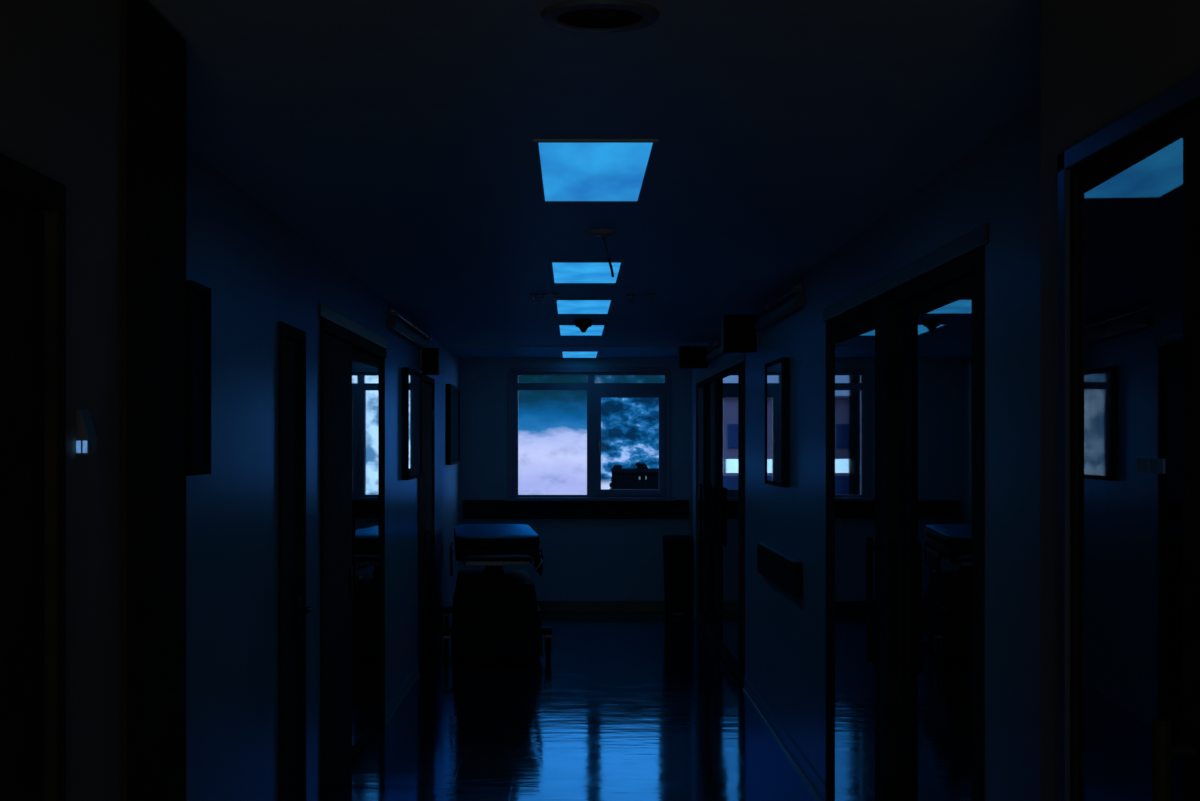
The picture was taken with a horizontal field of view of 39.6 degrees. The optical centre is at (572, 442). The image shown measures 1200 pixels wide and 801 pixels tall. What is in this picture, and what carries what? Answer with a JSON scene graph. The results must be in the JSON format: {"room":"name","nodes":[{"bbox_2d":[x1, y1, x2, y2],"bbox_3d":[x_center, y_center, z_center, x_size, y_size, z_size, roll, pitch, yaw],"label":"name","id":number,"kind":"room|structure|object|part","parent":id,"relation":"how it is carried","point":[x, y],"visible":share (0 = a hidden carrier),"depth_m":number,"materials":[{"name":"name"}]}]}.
{"room":"hospital interior","nodes":[
{"label":"hospital interior","id":0,"kind":"room"},
{"bbox_2d":[0,0,120,800],"bbox_3d":[-1.075,0.422,0.300,0.450,2.605,6.600,0,0,0],"label":"wall","id":1,"kind":"structure","parent":0,"point":[60,60],"depth_m":2.92,"materials":[{"name":"paint"}]},
{"bbox_2d":[0,153,65,800],"bbox_3d":[-0.879,0.650,2.250,0.182,2.150,1.000,0,0,0],"label":"door","id":2,"kind":"structure","parent":1,"relation":"in","point":[32,203],"depth_m":2.64,"materials":[{"name":"brown wood"}]},
{"bbox_2d":[76,409,96,454],"bbox_3d":[-0.841,-0.019,2.874,0.025,0.078,0.052,0,0,0],"label":"controller","id":3,"kind":"object","parent":1,"relation":"attached to","point":[86,438],"visible":1,"depth_m":2.85,"materials":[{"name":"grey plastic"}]},
{"bbox_2d":[121,0,185,800],"bbox_3d":[-0.924,0.427,3.371,0.172,2.595,0.482,0,0,0],"label":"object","id":4,"kind":"structure","parent":1,"relation":"attached to","point":[153,54],"depth_m":3.33,"materials":[{"name":"laminate"}]},
{"bbox_2d":[186,147,459,800],"bbox_3d":[-1.225,0.422,10.300,0.150,2.605,13.400,0,0,0],"label":"wall","id":5,"kind":"structure","parent":0,"point":[260,272],"depth_m":6.06,"materials":[{"name":"paint"}]},
{"bbox_2d":[278,321,312,800],"bbox_3d":[-1.179,0.625,6.800,0.182,2.200,0.600,0,0,0],"label":"door","id":6,"kind":"structure","parent":5,"relation":"in","point":[292,609],"depth_m":6.82,"materials":[{"name":"brown wood"}]},
{"bbox_3d":[-1.152,1.560,6.800,0.008,0.270,0.400,0,0,0],"label":"kick plate","id":7,"kind":"part","parent":6,"relation":"part of","materials":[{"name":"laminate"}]},
{"bbox_3d":[-1.122,0.725,6.935,0.068,0.180,0.140,0,0,0],"label":"handle","id":8,"kind":"part","parent":6,"relation":"part of","materials":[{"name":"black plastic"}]},
{"bbox_2d":[320,317,385,800],"bbox_3d":[-1.179,0.575,8.890,0.182,2.300,2.620,0,0,0],"label":"door","id":9,"kind":"structure","parent":5,"relation":"in","point":[352,366],"depth_m":8.65,"materials":[{"name":"brown wood"}]},
{"bbox_3d":[-1.155,1.560,8.120,0.009,0.270,0.880,0,0,0],"label":"kick plate","id":10,"kind":"part","parent":9,"relation":"part of","materials":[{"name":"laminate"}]},
{"bbox_3d":[-1.174,0.605,8.774,0.058,0.480,0.024,0,0,1],"label":"handle","id":11,"kind":"part","parent":9,"relation":"part of","materials":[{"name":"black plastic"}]},
{"bbox_3d":[-1.122,0.725,8.585,0.068,0.180,0.140,0,0,0],"label":"handle","id":12,"kind":"part","parent":9,"relation":"part of","materials":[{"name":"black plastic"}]},
{"bbox_3d":[-1.188,0.598,9.454,0.006,2.103,1.308,0,0,1],"label":"glass","id":13,"kind":"part","parent":9,"relation":"part of","materials":[{"name":"clear glass"}]},
{"bbox_2d":[319,303,387,348],"bbox_3d":[-1.144,-0.605,8.890,0.012,0.060,2.720,0,0,0],"label":"trim","id":14,"kind":"structure","parent":5,"relation":"attached to","point":[326,312],"depth_m":8.53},
{"bbox_2d":[320,615,451,800],"bbox_3d":[-0.991,1.675,9.875,0.318,0.100,14.250,0,0,0],"label":"baseboard","id":15,"kind":"structure","parent":5,"relation":"attached to","point":[392,707],"depth_m":11.32,"materials":[{"name":"paint"}]},
{"bbox_2d":[387,308,433,349],"bbox_3d":[-1.123,-0.772,11.750,0.053,0.134,2.900,0,0,0],"label":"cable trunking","id":16,"kind":"object","parent":5,"relation":"attached to","point":[393,325],"visible":0.93,"depth_m":11.18,"materials":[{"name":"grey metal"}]},
{"bbox_3d":[-1.103,-0.740,11.750,0.011,0.046,2.900,0,0,0],"label":"trunking lid","id":17,"kind":"part","parent":16,"relation":"part of","materials":[{"name":"white plastic"}]},
{"bbox_2d":[402,367,421,479],"bbox_3d":[-1.127,-0.130,11.700,0.045,0.760,1.000,0,0,0],"label":"picture frame","id":18,"kind":"object","parent":5,"relation":"attached to","point":[411,379],"visible":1,"depth_m":11.48,"materials":[{"name":"brown wood"}]},
{"bbox_3d":[-1.114,-0.130,11.700,0.004,0.708,0.948,0,0,0],"label":"picture glass","id":19,"kind":"part","parent":18,"relation":"part of","materials":[{"name":"clear glass"}]},
{"bbox_2d":[418,375,434,673],"bbox_3d":[-1.179,0.600,13.025,0.182,2.250,1.350,0,0,0],"label":"door","id":20,"kind":"structure","parent":5,"relation":"in","point":[426,483],"depth_m":13.14,"materials":[{"name":"brown wood"}]},
{"bbox_3d":[-1.152,1.560,12.713,0.008,0.270,0.525,0,0,0],"label":"kick plate","id":21,"kind":"part","parent":20,"relation":"part of","materials":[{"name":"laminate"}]},
{"bbox_3d":[-1.122,0.725,12.910,0.068,0.180,0.140,0,0,0],"label":"handle","id":22,"kind":"part","parent":20,"relation":"part of","materials":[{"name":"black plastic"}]},
{"bbox_3d":[-1.152,1.560,13.338,0.008,0.270,0.525,0,0,0],"label":"kick plate","id":23,"kind":"part","parent":20,"relation":"part of","materials":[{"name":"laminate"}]},
{"bbox_3d":[-1.122,0.725,13.140,0.068,0.180,0.140,0,0,0],"label":"handle","id":24,"kind":"part","parent":20,"relation":"part of","materials":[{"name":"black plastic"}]},
{"bbox_2d":[419,348,439,374],"bbox_3d":[-1.075,-0.610,12.500,0.151,0.200,0.104,0,0,0],"label":"sign","id":25,"kind":"object","parent":5,"relation":"attached to","point":[429,358],"visible":0.99,"depth_m":12.45,"materials":[{"name":"black plastic"}]},
{"bbox_3d":[-1.004,-0.610,12.500,0.010,0.184,0.104,0,0,0],"label":"edge trim","id":26,"kind":"part","parent":25,"relation":"part of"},
{"bbox_2d":[446,384,459,464],"bbox_3d":[-1.127,-0.168,15.675,0.045,0.735,1.250,0,0,0],"label":"picture frame","id":27,"kind":"object","parent":5,"relation":"attached to","point":[452,392],"visible":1,"depth_m":15.38,"materials":[{"name":"brown wood"}]},
{"bbox_3d":[-1.114,-0.168,15.675,0.004,0.683,1.198,0,0,0],"label":"picture glass","id":28,"kind":"part","parent":27,"relation":"part of","materials":[{"name":"clear glass"}]},
{"bbox_3d":[-1.130,-0.190,4.990,0.040,0.570,0.260,0,0,0],"label":"picture frame","id":29,"kind":"object","parent":5,"relation":"attached to","visible":0},
{"bbox_2d":[194,293,203,465],"bbox_3d":[-1.137,-0.190,4.990,0.023,0.514,0.204,0,0,0],"label":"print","id":30,"kind":"object","parent":29,"relation":"attached to","point":[198,297],"depth_m":5.01},
{"bbox_2d":[332,612,817,800],"bbox_3d":[0.000,1.785,7.075,8.800,0.120,20.450,0,0,0],"label":"floor","id":31,"kind":"structure","parent":0,"point":[625,706],"depth_m":10.07,"materials":[{"name":"tile"}]},
{"bbox_2d":[442,524,551,661],"bbox_3d":[-0.660,1.224,14.000,0.864,1.003,2.164,0,0,-4],"label":"hospital bed","id":32,"kind":"object","parent":31,"relation":"on","point":[495,611],"visible":1,"depth_m":13.12,"materials":[{"name":"black plastic"}]},
{"bbox_3d":[-1.015,0.968,13.913,0.032,0.215,1.140,0,0,-4],"label":"rail","id":33,"kind":"part","parent":32,"relation":"part of","materials":[{"name":"black plastic"}]},
{"bbox_3d":[-0.660,0.781,14.000,0.670,0.087,2.000,0,0,-4],"label":"mattress","id":34,"kind":"part","parent":32,"relation":"part of","materials":[{"name":"blue plastic"}]},
{"bbox_3d":[-0.660,0.735,14.000,0.658,0.025,1.984,0,0,-4],"label":"mattress","id":35,"kind":"part","parent":32,"relation":"part of","materials":[{"name":"plastic"}]},
{"bbox_3d":[-0.660,0.948,14.000,0.520,0.045,1.800,0,0,-4],"label":"deck frame","id":36,"kind":"part","parent":32,"relation":"part of","materials":[{"name":"grey metal"}]},
{"bbox_3d":[-0.584,0.907,12.984,0.561,0.077,0.127,0,0,-4],"label":"push handle","id":37,"kind":"part","parent":32,"relation":"part of","materials":[{"name":"grey metal"}]},
{"bbox_3d":[-0.296,0.968,13.967,0.032,0.215,1.140,0,0,-4],"label":"rail","id":38,"kind":"part","parent":32,"relation":"part of","materials":[{"name":"black plastic"}]},
{"bbox_3d":[-0.274,0.957,13.031,0.074,0.117,0.043,0,0,-21],"label":"release lever","id":39,"kind":"part","parent":32,"relation":"part of","materials":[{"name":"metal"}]},
{"bbox_2d":[662,535,691,616],"bbox_3d":[1.045,1.327,16.705,0.280,0.796,0.390,0,0,0],"label":"waste bin","id":40,"kind":"object","parent":31,"relation":"on","point":[677,549],"visible":1,"depth_m":16.56,"materials":[{"name":"black plastic"}]},
{"bbox_3d":[1.045,0.977,16.720,0.280,0.096,0.360,0,0,0],"label":"lid","id":41,"kind":"part","parent":40,"relation":"part of","materials":[{"name":"black plastic"}]},
{"bbox_2d":[460,358,690,601],"bbox_3d":[0.000,0.422,17.150,8.800,2.605,0.300,0,0,0],"label":"wall","id":42,"kind":"structure","parent":0,"point":[584,559],"depth_m":17.00,"materials":[{"name":"paint"}]},
{"bbox_2d":[446,346,679,357],"bbox_3d":[0.025,-0.879,16.025,2.350,0.022,1.950,0,0,0],"label":"trim","id":43,"kind":"structure","parent":42,"relation":"attached to","point":[460,351],"depth_m":15.81,"materials":[{"name":"paint"}]},
{"bbox_2d":[463,367,688,518],"bbox_3d":[0.030,0.001,16.990,2.300,1.542,0.200,0,0,0],"label":"window","id":44,"kind":"structure","parent":42,"relation":"in","point":[595,391],"depth_m":16.99,"materials":[{"name":"glass"}]},
{"bbox_3d":[0.030,0.677,16.976,2.300,0.190,0.049,0,0,0],"label":"crash rail","id":45,"kind":"part","parent":44,"relation":"part of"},
{"bbox_3d":[0.165,0.573,16.955,1.740,0.035,0.130,0,0,0],"label":"sill","id":46,"kind":"part","parent":44,"relation":"part of","materials":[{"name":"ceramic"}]},
{"bbox_3d":[0.584,-0.015,17.027,0.709,1.091,0.055,0,0,0],"label":"sash","id":47,"kind":"part","parent":44,"relation":"part of","materials":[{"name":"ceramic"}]},
{"bbox_2d":[561,351,598,357],"bbox_3d":[0.066,-0.864,16.276,0.365,0.008,1.204,0,0,0],"label":"ceiling light","id":48,"kind":"object","parent":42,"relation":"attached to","point":[564,354],"visible":1,"depth_m":16.26,"materials":[{"name":"paint"}]},
{"bbox_2d":[537,601,664,611],"bbox_3d":[0.025,1.667,16.993,2.310,0.115,0.014,0,0,0],"label":"baseboard","id":49,"kind":"structure","parent":42,"relation":"attached to","point":[545,606],"depth_m":16.99,"materials":[{"name":"plastic"}]},
{"bbox_2d":[146,0,1040,345],"bbox_3d":[0.000,-0.940,7.075,8.800,0.120,20.450,0,0,0],"label":"ceiling","id":50,"kind":"structure","parent":0,"point":[395,137],"depth_m":4.67,"materials":[{"name":"paint"}]},
{"bbox_2d":[530,294,537,302],"bbox_3d":[-0.230,-0.854,9.845,0.056,0.052,0.056,0,0,0],"label":"sprinkler","id":51,"kind":"object","parent":50,"relation":"attached to","point":[533,297],"visible":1,"depth_m":9.84,"materials":[{"name":"grey metal"}]},
{"bbox_2d":[540,294,547,302],"bbox_3d":[-0.171,-0.854,9.845,0.056,0.052,0.056,0,0,0],"label":"sprinkler","id":52,"kind":"object","parent":50,"relation":"attached to","point":[543,297],"visible":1,"depth_m":9.84,"materials":[{"name":"metal"}]},
{"bbox_2d":[550,293,559,301],"bbox_3d":[-0.106,-0.854,9.812,0.056,0.052,0.056,0,0,0],"label":"sprinkler","id":53,"kind":"object","parent":50,"relation":"attached to","point":[554,294],"visible":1,"depth_m":9.80,"materials":[{"name":"metal"}]},
{"bbox_2d":[557,324,606,335],"bbox_3d":[0.066,-0.876,12.955,0.365,0.008,1.233,0,0,0],"label":"recessed light","id":54,"kind":"object","parent":50,"relation":"in","point":[563,329],"visible":0.98,"depth_m":12.96,"materials":[{"name":"paint"}]},
{"bbox_2d":[575,320,591,332],"bbox_3d":[0.075,-0.836,11.950,0.128,0.088,0.128,0,0,0],"label":"smoke detector","id":55,"kind":"object","parent":50,"relation":"attached to","point":[583,325],"visible":1,"depth_m":11.91,"materials":[{"name":"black plastic"}]},
{"bbox_2d":[554,299,613,313],"bbox_3d":[0.066,-0.876,10.736,0.365,0.008,1.127,0,0,0],"label":"recessed light","id":56,"kind":"object","parent":50,"relation":"in","point":[562,306],"visible":0.98,"depth_m":10.69,"materials":[{"name":"paint"}]},
{"bbox_2d":[549,261,623,283],"bbox_3d":[0.066,-0.876,8.586,0.365,0.008,1.080,0,0,0],"label":"recessed light","id":57,"kind":"object","parent":50,"relation":"in","point":[562,272],"visible":1,"depth_m":8.55,"materials":[{"name":"paint"}]},
{"bbox_2d":[533,139,658,201],"bbox_3d":[0.066,-0.876,5.433,0.365,0.008,1.216,0,0,0],"label":"recessed light","id":58,"kind":"object","parent":50,"relation":"in","point":[568,170],"visible":1,"depth_m":5.32,"materials":[{"name":"paint"}]},
{"bbox_2d":[541,0,658,32],"bbox_3d":[0.055,-0.872,3.420,0.244,0.016,0.244,0,0,0],"label":"ceiling speaker","id":59,"kind":"object","parent":50,"relation":"attached to","point":[586,16],"visible":1,"depth_m":3.39,"materials":[{"name":"grey plastic"}]},
{"bbox_2d":[558,8,642,27],"bbox_3d":[0.055,-0.871,3.420,0.176,0.013,0.176,0,0,0],"label":"grille","id":60,"kind":"object","parent":59,"relation":"attached to","point":[567,17],"depth_m":3.40,"materials":[{"name":"metal"}]},
{"bbox_2d":[587,229,614,276],"bbox_3d":[0.116,-0.782,6.920,0.120,0.196,0.120,0,0,0],"label":"switch","id":61,"kind":"object","parent":50,"relation":"hanging from","point":[603,233],"visible":1,"depth_m":6.88,"materials":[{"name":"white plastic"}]},
{"bbox_3d":[0.138,-0.803,6.896,0.008,0.097,0.039,0,0,-41],"label":"cord","id":62,"kind":"part","parent":61,"relation":"part of","materials":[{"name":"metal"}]},
{"bbox_3d":[0.157,-0.724,6.883,0.029,0.080,0.012,0,0,18],"label":"cord pull","id":63,"kind":"part","parent":61,"relation":"part of","materials":[{"name":"black plastic"}]},
{"bbox_2d":[691,100,1040,800],"bbox_3d":[1.275,0.422,10.015,0.150,2.605,13.970,0,0,0],"label":"wall","id":64,"kind":"structure","parent":0,"point":[997,183],"depth_m":5.15,"materials":[{"name":"paint"}]},
{"bbox_2d":[678,346,709,367],"bbox_3d":[1.062,-0.750,14.600,0.276,0.190,0.104,0,0,0],"label":"sign","id":65,"kind":"object","parent":64,"relation":"attached to","point":[688,356],"visible":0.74,"depth_m":14.55,"materials":[{"name":"black plastic"}]},
{"bbox_3d":[0.929,-0.750,14.600,0.010,0.174,0.104,0,0,0],"label":"edge trim","id":66,"kind":"part","parent":65,"relation":"part of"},
{"bbox_2d":[706,339,724,360],"bbox_3d":[1.173,-0.767,13.150,0.053,0.124,2.500,0,0,0],"label":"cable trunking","id":67,"kind":"object","parent":64,"relation":"attached to","point":[717,352],"visible":0.53,"depth_m":13.66,"materials":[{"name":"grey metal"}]},
{"bbox_3d":[1.153,-0.735,13.150,0.011,0.036,2.500,0,0,0],"label":"trunking lid","id":68,"kind":"part","parent":67,"relation":"part of","materials":[{"name":"white plastic"}]},
{"bbox_2d":[695,361,744,687],"bbox_3d":[1.238,0.575,13.865,0.204,2.300,4.470,0,0,0],"label":"door","id":69,"kind":"structure","parent":64,"relation":"in","point":[719,398],"depth_m":13.40,"materials":[{"name":"brown wood"}]},
{"bbox_3d":[1.196,0.536,15.475,0.006,2.106,0.908,0,0,0],"label":"glass","id":70,"kind":"part","parent":69,"relation":"part of","materials":[{"name":"clear glass"}]},
{"bbox_3d":[1.165,0.605,14.980,0.058,0.480,0.024,0,0,0],"label":"handle","id":71,"kind":"part","parent":69,"relation":"part of","materials":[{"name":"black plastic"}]},
{"bbox_3d":[1.196,0.536,14.265,0.006,2.106,0.948,0,0,0],"label":"glass","id":72,"kind":"part","parent":69,"relation":"part of","materials":[{"name":"clear glass"}]},
{"bbox_3d":[1.165,0.605,13.750,0.058,0.480,0.024,0,0,0],"label":"handle","id":73,"kind":"part","parent":69,"relation":"part of","materials":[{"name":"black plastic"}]},
{"bbox_3d":[1.165,0.605,13.530,0.058,0.480,0.024,0,0,0],"label":"handle","id":74,"kind":"part","parent":69,"relation":"part of","materials":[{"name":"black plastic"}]},
{"bbox_3d":[1.196,0.536,12.755,0.006,2.106,1.468,0,0,0],"label":"glass","id":75,"kind":"part","parent":69,"relation":"part of","materials":[{"name":"clear glass"}]},
{"bbox_2d":[696,353,745,382],"bbox_3d":[1.194,-0.605,13.865,0.012,0.060,4.570,0,0,0],"label":"trim","id":76,"kind":"structure","parent":64,"relation":"attached to","point":[741,357],"depth_m":13.25,"materials":[{"name":"white metal"}]},
{"bbox_2d":[721,315,759,352],"bbox_3d":[1.079,-0.705,10.750,0.241,0.240,0.104,0,0,0],"label":"sign","id":77,"kind":"object","parent":64,"relation":"attached to","point":[739,334],"visible":0.96,"depth_m":10.70,"materials":[{"name":"black plastic"}]},
{"bbox_3d":[0.964,-0.705,10.750,0.010,0.224,0.104,0,0,0],"label":"edge trim","id":78,"kind":"part","parent":77,"relation":"part of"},
{"bbox_2d":[690,602,825,800],"bbox_3d":[1.016,1.675,7.000,0.368,0.100,20.000,0,0,0],"label":"baseboard","id":79,"kind":"structure","parent":64,"relation":"attached to","point":[800,762],"depth_m":9.31,"materials":[{"name":"paint"}]},
{"bbox_2d":[765,357,789,486],"bbox_3d":[1.177,-0.115,9.635,0.045,0.720,0.830,0,0,0],"label":"picture frame","id":80,"kind":"object","parent":64,"relation":"attached to","point":[777,372],"visible":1,"depth_m":9.47,"materials":[{"name":"brown wood"}]},
{"bbox_3d":[1.164,-0.115,9.635,0.004,0.680,0.790,0,0,0],"label":"picture glass","id":81,"kind":"part","parent":80,"relation":"part of","materials":[{"name":"clear glass"}]},
{"bbox_2d":[757,542,800,597],"bbox_3d":[1.175,0.714,9.580,0.049,0.190,1.750,0,0,0],"label":"rail","id":82,"kind":"object","parent":64,"relation":"attached to","point":[780,568],"visible":1,"depth_m":9.32,"materials":[{"name":"brown wood"}]},
{"bbox_2d":[755,284,804,330],"bbox_3d":[1.173,-0.767,9.550,0.053,0.124,1.900,0,0,0],"label":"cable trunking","id":83,"kind":"object","parent":64,"relation":"attached to","point":[797,302],"visible":1,"depth_m":9.28,"materials":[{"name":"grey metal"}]},
{"bbox_3d":[1.153,-0.735,9.550,0.011,0.036,1.900,0,0,0],"label":"trunking lid","id":84,"kind":"part","parent":83,"relation":"part of","materials":[{"name":"white plastic"}]},
{"bbox_2d":[826,246,984,800],"bbox_3d":[1.237,0.575,6.370,0.206,2.300,3.020,0,0,0],"label":"door","id":85,"kind":"structure","parent":64,"relation":"in","point":[905,366],"depth_m":6.10,"materials":[{"name":"brown wood"}]},
{"bbox_3d":[1.194,0.609,7.079,0.006,2.120,1.022,0,0,0],"label":"glass","id":86,"kind":"part","parent":85,"relation":"part of","materials":[{"name":"clear glass"}]},
{"bbox_3d":[1.163,0.605,6.447,0.058,0.480,0.024,0,0,0],"label":"handle","id":87,"kind":"part","parent":85,"relation":"part of","materials":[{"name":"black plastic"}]},
{"bbox_3d":[1.194,0.605,6.113,0.058,0.480,0.024,0,0,1],"label":"handle","id":88,"kind":"part","parent":85,"relation":"part of","materials":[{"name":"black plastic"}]},
{"bbox_3d":[1.216,0.589,5.532,0.006,2.080,0.998,0,0,1],"label":"glass","id":89,"kind":"part","parent":85,"relation":"part of","materials":[{"name":"clear glass"}]},
{"bbox_2d":[823,223,987,321],"bbox_3d":[1.194,-0.605,6.370,0.012,0.060,3.120,0,0,0],"label":"trim","id":90,"kind":"structure","parent":64,"relation":"attached to","point":[976,238],"depth_m":5.78,"materials":[{"name":"white metal"}]},
{"bbox_2d":[1041,0,1199,800],"bbox_3d":[1.100,0.422,0.015,0.500,2.605,6.030,0,0,0],"label":"wall","id":91,"kind":"structure","parent":0,"point":[1102,60],"depth_m":2.90,"materials":[{"name":"paint"}]},
{"bbox_2d":[1058,70,1199,800],"bbox_3d":[0.877,0.613,2.470,0.225,2.225,0.830,0,0,0],"label":"door","id":92,"kind":"structure","parent":91,"relation":"in","point":[1129,214],"depth_m":2.51,"materials":[{"name":"brown wood"}]},
{"bbox_3d":[0.839,0.606,2.508,0.006,2.046,0.523,0,0,3],"label":"glass","id":93,"kind":"part","parent":92,"relation":"part of","materials":[{"name":"clear glass"}]},
{"bbox_3d":[0.794,0.605,2.200,0.058,0.480,0.024,0,0,3],"label":"handle","id":94,"kind":"part","parent":92,"relation":"part of","materials":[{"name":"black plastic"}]},
{"label":"outside","id":95,"kind":"structure","parent":0,"visible":0},
{"bbox_3d":[0.000,9.875,79.500,180.000,0.300,121.000,0,0,0],"label":"ground","id":96,"kind":"structure","parent":95,"visible":0},
{"bbox_2d":[609,465,621,488],"bbox_3d":[2.067,5.359,75.990,1.460,8.744,1.440,0,0,0],"label":"tree","id":97,"kind":"object","parent":96,"relation":"on","point":[614,466],"visible":0.02,"depth_m":75.97,"materials":[{"name":"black plant"}]},
{"bbox_2d":[611,468,658,488],"bbox_3d":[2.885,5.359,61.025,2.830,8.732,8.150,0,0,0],"label":"house","id":98,"kind":"structure","parent":96,"relation":"on","point":[622,478],"depth_m":57.01,"materials":[{"name":"black"}]},
{"bbox_2d":[635,462,647,467],"bbox_3d":[2.897,5.280,72.033,1.504,8.902,1.601,0,0,-32],"label":"tree","id":99,"kind":"object","parent":96,"relation":"on","point":[639,465],"visible":0.03,"depth_m":71.98,"materials":[{"name":"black plant"}]}
]}

